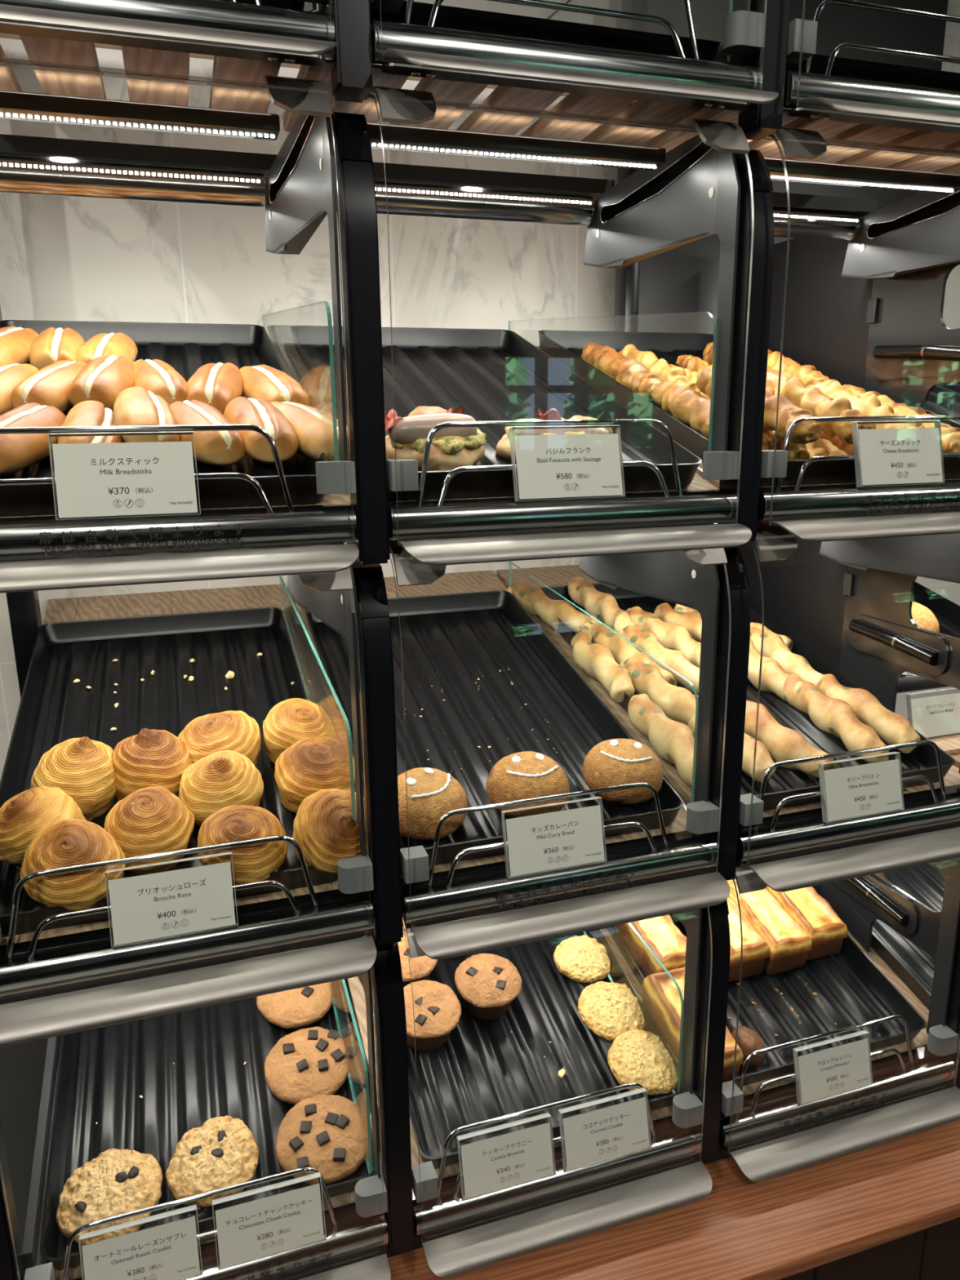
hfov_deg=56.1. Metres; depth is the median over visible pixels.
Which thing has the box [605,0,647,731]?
post
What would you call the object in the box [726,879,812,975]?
bread loaf
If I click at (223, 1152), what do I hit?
cookie
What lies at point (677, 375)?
breadstick
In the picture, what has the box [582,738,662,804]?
bun
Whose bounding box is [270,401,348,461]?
bread roll
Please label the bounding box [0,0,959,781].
wall
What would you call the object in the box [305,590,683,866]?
baking tray
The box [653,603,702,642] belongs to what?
breadstick
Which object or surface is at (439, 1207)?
display case
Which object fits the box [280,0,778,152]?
display case
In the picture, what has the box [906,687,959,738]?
price sign
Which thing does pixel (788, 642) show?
breadstick
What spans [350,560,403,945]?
upright post
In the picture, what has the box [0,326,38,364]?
bread roll
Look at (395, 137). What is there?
lamp
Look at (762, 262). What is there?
upright post
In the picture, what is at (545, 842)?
price sign
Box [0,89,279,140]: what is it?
lamp
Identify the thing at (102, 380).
bread roll
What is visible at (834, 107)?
display case
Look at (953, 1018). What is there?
upright post
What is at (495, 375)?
baking tray
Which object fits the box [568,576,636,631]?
breadstick
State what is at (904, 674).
wire rack
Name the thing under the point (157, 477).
price sign
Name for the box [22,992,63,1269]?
divider
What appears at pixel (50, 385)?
bread roll
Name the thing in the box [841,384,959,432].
breadstick
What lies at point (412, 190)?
lamp
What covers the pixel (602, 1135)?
price sign
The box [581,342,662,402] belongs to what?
breadstick
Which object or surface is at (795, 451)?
breadstick
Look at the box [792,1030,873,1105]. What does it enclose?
price sign
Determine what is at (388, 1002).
upright post
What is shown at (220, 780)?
roll
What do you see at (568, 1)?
divider
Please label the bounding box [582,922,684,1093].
divider
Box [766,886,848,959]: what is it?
bread loaf
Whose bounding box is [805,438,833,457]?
breadstick
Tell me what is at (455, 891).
display case
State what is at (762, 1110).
display case
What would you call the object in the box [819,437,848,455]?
breadstick
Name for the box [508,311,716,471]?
divider
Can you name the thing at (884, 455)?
price sign
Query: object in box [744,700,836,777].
breadstick
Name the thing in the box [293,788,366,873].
roll
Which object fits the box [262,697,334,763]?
roll
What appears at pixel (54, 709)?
baking tray
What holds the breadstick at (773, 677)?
in the baking tray at (784, 782)
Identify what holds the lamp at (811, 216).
attached to the display case at (920, 231)
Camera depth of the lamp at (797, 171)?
0.93 m
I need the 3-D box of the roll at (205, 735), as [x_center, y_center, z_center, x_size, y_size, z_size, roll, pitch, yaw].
[-0.281,0.118,0.971,0.090,0.079,0.081,-11,17,-37]
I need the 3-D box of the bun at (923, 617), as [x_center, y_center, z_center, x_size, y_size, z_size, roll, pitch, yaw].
[0.642,-0.025,1.363,0.102,0.067,0.098,-10,17,-33]
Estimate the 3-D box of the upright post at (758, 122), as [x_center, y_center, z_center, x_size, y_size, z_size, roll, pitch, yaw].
[0.238,-0.618,0.763,0.026,0.352,0.064,-5,15,-17]
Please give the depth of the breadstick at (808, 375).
1.21 m
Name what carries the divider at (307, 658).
in the display case at (39, 963)
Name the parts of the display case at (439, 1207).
rail, glass, plate, pull handle, frame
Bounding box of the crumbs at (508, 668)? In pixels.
[404,668,564,771]
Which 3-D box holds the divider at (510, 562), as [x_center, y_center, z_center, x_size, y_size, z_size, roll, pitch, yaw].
[0.137,0.031,1.196,0.003,0.190,0.564,-5,15,-17]
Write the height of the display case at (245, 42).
0.372 m
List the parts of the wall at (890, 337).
plate, plate, plate, handle plate, handle, handle, handle plate, panel plate, panel plate, handle plate, handle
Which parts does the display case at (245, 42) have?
plate, rail, pull handle, frame, glass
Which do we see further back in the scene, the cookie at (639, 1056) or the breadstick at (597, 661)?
the breadstick at (597, 661)
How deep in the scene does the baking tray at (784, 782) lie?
1.13 m
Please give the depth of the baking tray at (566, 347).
1.16 m
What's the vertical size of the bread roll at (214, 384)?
0.058 m
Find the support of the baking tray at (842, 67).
in the display case at (834, 107)
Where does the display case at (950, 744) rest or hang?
on the display case at (873, 957)
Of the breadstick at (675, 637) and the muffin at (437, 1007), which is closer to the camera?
the muffin at (437, 1007)
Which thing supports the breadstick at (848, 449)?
in the baking tray at (566, 347)
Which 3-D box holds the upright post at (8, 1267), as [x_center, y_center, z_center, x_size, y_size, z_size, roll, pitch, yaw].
[-0.433,0.482,0.804,0.026,0.352,0.064,-5,15,-17]
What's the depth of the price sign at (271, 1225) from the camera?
0.87 m
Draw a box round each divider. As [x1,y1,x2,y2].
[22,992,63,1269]
[262,301,338,461]
[279,576,355,822]
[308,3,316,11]
[328,978,373,1176]
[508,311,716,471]
[509,561,698,809]
[546,0,733,61]
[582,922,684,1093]
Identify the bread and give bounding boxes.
[731,1026,765,1067]
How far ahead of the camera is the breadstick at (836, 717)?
1.13 m
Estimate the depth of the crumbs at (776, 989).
1.18 m
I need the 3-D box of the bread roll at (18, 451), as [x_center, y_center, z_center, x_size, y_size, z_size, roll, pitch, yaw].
[-0.390,-0.172,0.764,0.055,0.059,0.108,0,14,4]
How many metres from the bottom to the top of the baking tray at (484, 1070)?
0.161 m
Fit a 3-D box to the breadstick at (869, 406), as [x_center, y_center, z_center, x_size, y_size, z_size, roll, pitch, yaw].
[0.440,-0.251,1.025,0.044,0.088,0.200,-5,14,-17]
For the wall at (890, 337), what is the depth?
1.21 m
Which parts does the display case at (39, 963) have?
plate, rail, pull handle, frame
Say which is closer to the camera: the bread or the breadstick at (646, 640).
the bread
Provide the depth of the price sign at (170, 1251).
0.84 m
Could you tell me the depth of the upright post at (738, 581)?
0.90 m
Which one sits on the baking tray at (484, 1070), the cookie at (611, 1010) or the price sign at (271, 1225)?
the cookie at (611, 1010)
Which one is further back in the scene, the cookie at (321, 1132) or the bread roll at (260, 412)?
the cookie at (321, 1132)
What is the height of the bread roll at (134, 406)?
0.067 m
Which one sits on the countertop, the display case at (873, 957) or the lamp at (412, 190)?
the display case at (873, 957)
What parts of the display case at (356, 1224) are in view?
rail, plate, pull handle, frame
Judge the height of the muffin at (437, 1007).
0.057 m
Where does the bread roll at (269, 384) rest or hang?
in the baking tray at (186, 348)
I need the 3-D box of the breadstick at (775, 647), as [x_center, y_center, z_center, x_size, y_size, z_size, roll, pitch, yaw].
[0.427,0.025,1.285,0.048,0.069,0.184,-5,14,-17]
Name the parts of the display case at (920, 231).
rail, plate, glass, pull handle, frame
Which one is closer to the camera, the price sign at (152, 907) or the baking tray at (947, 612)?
the price sign at (152, 907)
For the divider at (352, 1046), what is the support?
attached to the display case at (356, 1224)
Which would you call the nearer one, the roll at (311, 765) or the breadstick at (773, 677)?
the roll at (311, 765)
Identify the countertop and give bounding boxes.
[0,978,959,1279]
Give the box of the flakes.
[73,652,293,730]
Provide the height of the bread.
0.035 m
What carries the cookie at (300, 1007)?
on the baking tray at (104, 1072)
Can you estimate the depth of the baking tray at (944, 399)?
1.25 m
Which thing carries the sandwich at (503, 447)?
in the baking tray at (495, 375)
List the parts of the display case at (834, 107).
glass, rail, plate, pull handle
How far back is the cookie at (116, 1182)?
0.90 m
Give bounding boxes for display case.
[0,0,350,131]
[0,57,359,592]
[0,542,376,1047]
[0,933,391,1279]
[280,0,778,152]
[292,524,731,959]
[297,85,754,565]
[346,787,712,1278]
[497,510,959,891]
[535,127,959,542]
[561,0,959,174]
[581,774,959,1182]
[847,930,928,1029]
[926,733,959,774]
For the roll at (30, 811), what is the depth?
0.81 m
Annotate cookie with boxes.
[56,1148,162,1245]
[165,1115,258,1207]
[256,982,332,1029]
[263,1026,347,1104]
[275,1094,365,1186]
[553,934,610,983]
[577,981,645,1041]
[607,1028,678,1095]
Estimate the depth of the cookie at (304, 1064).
1.04 m
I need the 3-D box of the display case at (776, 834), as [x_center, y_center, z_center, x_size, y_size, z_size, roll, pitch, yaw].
[0.327,-0.025,1.279,0.374,0.372,0.787,-5,15,-17]
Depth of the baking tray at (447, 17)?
0.73 m
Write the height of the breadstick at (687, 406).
0.082 m
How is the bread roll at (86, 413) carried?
in the baking tray at (186, 348)
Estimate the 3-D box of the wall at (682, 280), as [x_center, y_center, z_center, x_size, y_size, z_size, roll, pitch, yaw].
[0.518,-0.354,1.595,0.565,1.577,0.020,-5,15,-17]
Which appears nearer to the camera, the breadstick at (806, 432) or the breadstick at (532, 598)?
the breadstick at (806, 432)
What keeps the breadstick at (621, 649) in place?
in the baking tray at (784, 782)
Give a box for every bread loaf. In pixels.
[613,915,686,977]
[640,966,743,1080]
[680,896,769,982]
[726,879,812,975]
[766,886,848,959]
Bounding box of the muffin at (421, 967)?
[397,930,437,987]
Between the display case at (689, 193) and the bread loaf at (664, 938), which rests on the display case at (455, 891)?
the display case at (689, 193)
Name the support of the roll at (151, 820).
in the baking tray at (54, 709)
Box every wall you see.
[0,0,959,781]
[626,0,948,740]
[737,238,959,963]
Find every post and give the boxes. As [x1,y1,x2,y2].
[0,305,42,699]
[0,1117,25,1279]
[328,0,373,102]
[328,111,389,564]
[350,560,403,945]
[366,929,413,1256]
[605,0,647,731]
[693,873,730,1164]
[706,546,750,879]
[717,149,774,541]
[737,0,790,140]
[945,915,959,1088]
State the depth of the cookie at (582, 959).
1.21 m
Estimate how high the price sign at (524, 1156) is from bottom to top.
0.064 m
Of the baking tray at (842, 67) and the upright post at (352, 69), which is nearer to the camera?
the upright post at (352, 69)
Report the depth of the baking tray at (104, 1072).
1.02 m
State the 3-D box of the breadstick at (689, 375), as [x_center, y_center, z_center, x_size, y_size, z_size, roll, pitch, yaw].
[0.270,-0.337,1.214,0.047,0.088,0.199,-4,14,-14]
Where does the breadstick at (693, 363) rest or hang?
in the baking tray at (566, 347)
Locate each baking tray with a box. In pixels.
[0,320,328,516]
[0,606,337,937]
[40,945,374,1269]
[296,325,702,501]
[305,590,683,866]
[314,0,721,61]
[407,897,683,1168]
[537,329,959,486]
[539,582,955,811]
[590,859,925,1087]
[714,49,959,91]
[870,863,945,1009]
[897,581,959,693]
[925,382,959,428]
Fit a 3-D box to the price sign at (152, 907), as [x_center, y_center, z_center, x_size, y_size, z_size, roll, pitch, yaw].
[-0.263,0.221,0.770,0.103,0.064,0.023,-5,15,-17]
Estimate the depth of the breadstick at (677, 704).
1.15 m
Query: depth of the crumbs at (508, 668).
1.13 m
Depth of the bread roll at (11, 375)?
0.84 m
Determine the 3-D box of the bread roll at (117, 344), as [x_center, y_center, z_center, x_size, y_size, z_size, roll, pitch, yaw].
[-0.408,-0.309,0.983,0.054,0.057,0.105,-3,14,-9]
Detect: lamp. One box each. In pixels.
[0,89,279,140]
[0,133,276,207]
[335,161,614,226]
[366,122,666,170]
[764,156,959,193]
[771,191,877,240]
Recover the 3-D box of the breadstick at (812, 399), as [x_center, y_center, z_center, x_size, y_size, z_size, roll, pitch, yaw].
[0.363,-0.263,1.002,0.047,0.086,0.202,-6,15,-20]
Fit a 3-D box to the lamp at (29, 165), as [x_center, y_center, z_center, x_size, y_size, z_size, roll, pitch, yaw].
[-0.351,-0.453,0.876,0.323,0.046,0.048,-5,15,-17]
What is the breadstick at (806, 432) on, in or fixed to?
on the baking tray at (566, 347)
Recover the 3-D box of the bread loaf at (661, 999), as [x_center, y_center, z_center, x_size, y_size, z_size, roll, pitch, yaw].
[0.258,0.476,1.111,0.065,0.086,0.142,-5,15,-17]
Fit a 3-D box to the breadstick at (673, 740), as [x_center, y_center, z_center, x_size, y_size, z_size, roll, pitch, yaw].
[0.228,0.120,1.068,0.047,0.073,0.190,-5,15,-19]
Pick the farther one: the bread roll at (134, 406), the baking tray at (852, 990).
the baking tray at (852, 990)
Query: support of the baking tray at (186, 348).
in the display case at (297, 193)
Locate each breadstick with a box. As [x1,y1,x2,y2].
[506,582,600,633]
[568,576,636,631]
[570,631,635,702]
[579,621,676,685]
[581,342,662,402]
[618,344,701,393]
[619,625,699,694]
[619,657,695,725]
[626,606,701,667]
[627,693,693,788]
[650,380,770,449]
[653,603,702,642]
[669,364,697,377]
[670,365,702,394]
[673,604,793,651]
[675,355,712,372]
[688,694,775,782]
[695,366,822,444]
[701,393,810,460]
[702,342,791,378]
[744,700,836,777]
[747,639,802,701]
[750,626,824,688]
[765,368,875,444]
[767,349,840,386]
[783,673,888,763]
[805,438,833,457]
[810,381,924,429]
[818,674,919,753]
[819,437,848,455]
[820,431,853,455]
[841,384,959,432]
[848,387,959,453]
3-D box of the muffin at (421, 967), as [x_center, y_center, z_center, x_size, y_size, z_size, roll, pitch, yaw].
[-0.097,0.425,1.175,0.085,0.056,0.084,4,15,17]
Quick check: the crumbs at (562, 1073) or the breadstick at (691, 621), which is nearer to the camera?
the crumbs at (562, 1073)
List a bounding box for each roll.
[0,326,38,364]
[0,363,39,415]
[0,402,66,475]
[0,786,87,869]
[10,360,87,413]
[19,818,125,910]
[29,327,85,369]
[31,736,116,821]
[57,400,125,444]
[68,355,133,412]
[75,332,137,363]
[103,786,195,873]
[111,728,192,801]
[113,386,181,442]
[133,359,188,405]
[169,400,245,466]
[177,710,261,767]
[178,750,263,826]
[186,362,243,414]
[197,804,288,885]
[223,396,298,463]
[239,364,309,405]
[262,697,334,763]
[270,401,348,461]
[274,736,355,813]
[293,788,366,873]
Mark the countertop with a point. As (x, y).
(890, 1211)
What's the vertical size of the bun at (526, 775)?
0.062 m
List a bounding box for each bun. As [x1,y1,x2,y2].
[397,767,467,840]
[486,751,569,817]
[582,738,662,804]
[911,601,939,632]
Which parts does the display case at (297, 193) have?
plate, rail, pull handle, frame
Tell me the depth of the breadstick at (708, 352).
1.29 m
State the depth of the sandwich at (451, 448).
0.83 m
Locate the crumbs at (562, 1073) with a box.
[96,1031,565,1124]
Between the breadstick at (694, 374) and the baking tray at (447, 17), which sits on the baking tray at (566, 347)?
the breadstick at (694, 374)
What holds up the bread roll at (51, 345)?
in the baking tray at (186, 348)
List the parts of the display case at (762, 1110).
plate, rail, glass, pull handle, frame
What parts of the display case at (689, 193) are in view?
plate, rail, pull handle, frame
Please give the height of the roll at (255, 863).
0.076 m
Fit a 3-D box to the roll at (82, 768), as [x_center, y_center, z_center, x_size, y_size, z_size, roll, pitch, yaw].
[-0.406,0.136,0.907,0.082,0.086,0.085,-2,14,-4]
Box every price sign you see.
[48,431,200,521]
[78,1204,202,1279]
[104,851,238,947]
[212,1172,326,1270]
[456,1112,555,1200]
[501,796,607,878]
[508,425,625,502]
[558,1087,651,1172]
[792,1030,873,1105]
[817,751,904,822]
[851,420,945,488]
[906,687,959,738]
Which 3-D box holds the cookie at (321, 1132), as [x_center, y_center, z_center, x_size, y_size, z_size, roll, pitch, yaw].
[-0.170,0.536,0.975,0.101,0.039,0.100,-1,14,1]
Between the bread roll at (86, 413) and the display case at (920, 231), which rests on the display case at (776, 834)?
the display case at (920, 231)
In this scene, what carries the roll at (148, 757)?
in the baking tray at (54, 709)
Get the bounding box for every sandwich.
[384,405,486,471]
[495,408,613,461]
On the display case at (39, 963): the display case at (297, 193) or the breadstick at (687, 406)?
the display case at (297, 193)
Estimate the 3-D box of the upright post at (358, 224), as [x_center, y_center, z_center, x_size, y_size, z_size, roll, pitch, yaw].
[-0.100,-0.241,0.741,0.026,0.352,0.064,-5,15,-17]
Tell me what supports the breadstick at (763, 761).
in the baking tray at (784, 782)
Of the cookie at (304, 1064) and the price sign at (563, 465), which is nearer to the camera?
the price sign at (563, 465)
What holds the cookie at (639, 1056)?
on the baking tray at (484, 1070)
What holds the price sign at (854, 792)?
attached to the display case at (776, 834)
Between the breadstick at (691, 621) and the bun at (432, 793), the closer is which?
the bun at (432, 793)
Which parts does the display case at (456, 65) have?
rail, plate, glass, pull handle, frame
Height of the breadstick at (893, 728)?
0.067 m
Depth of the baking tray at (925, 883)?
1.30 m
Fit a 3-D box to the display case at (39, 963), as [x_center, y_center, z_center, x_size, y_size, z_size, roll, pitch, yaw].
[-0.357,0.036,1.064,0.374,0.372,0.787,-5,15,-17]
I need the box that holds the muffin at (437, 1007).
[403,979,461,1050]
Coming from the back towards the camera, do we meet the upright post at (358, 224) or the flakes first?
the flakes
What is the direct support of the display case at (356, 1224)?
on the countertop
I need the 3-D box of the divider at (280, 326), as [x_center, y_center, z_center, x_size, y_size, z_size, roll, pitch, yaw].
[-0.209,-0.288,1.002,0.003,0.197,0.564,-5,15,-17]
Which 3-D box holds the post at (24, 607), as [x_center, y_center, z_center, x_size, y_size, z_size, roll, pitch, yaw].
[-0.633,-0.194,1.209,0.034,1.477,0.040,-5,15,-17]
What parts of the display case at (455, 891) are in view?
rail, plate, pull handle, frame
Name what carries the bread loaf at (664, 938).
in the baking tray at (852, 990)
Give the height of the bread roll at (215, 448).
0.058 m
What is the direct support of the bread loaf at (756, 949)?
in the baking tray at (852, 990)
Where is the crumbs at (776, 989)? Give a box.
[727,977,836,1035]
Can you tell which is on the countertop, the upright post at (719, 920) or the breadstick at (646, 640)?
the upright post at (719, 920)
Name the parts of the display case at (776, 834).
rail, plate, glass, pull handle, frame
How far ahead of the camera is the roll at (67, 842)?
0.77 m
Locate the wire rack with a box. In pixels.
[902,672,918,676]
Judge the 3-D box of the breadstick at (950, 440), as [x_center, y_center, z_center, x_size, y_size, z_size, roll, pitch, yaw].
[0.488,-0.256,1.056,0.050,0.083,0.202,-4,14,-14]
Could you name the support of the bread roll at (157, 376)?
in the baking tray at (186, 348)

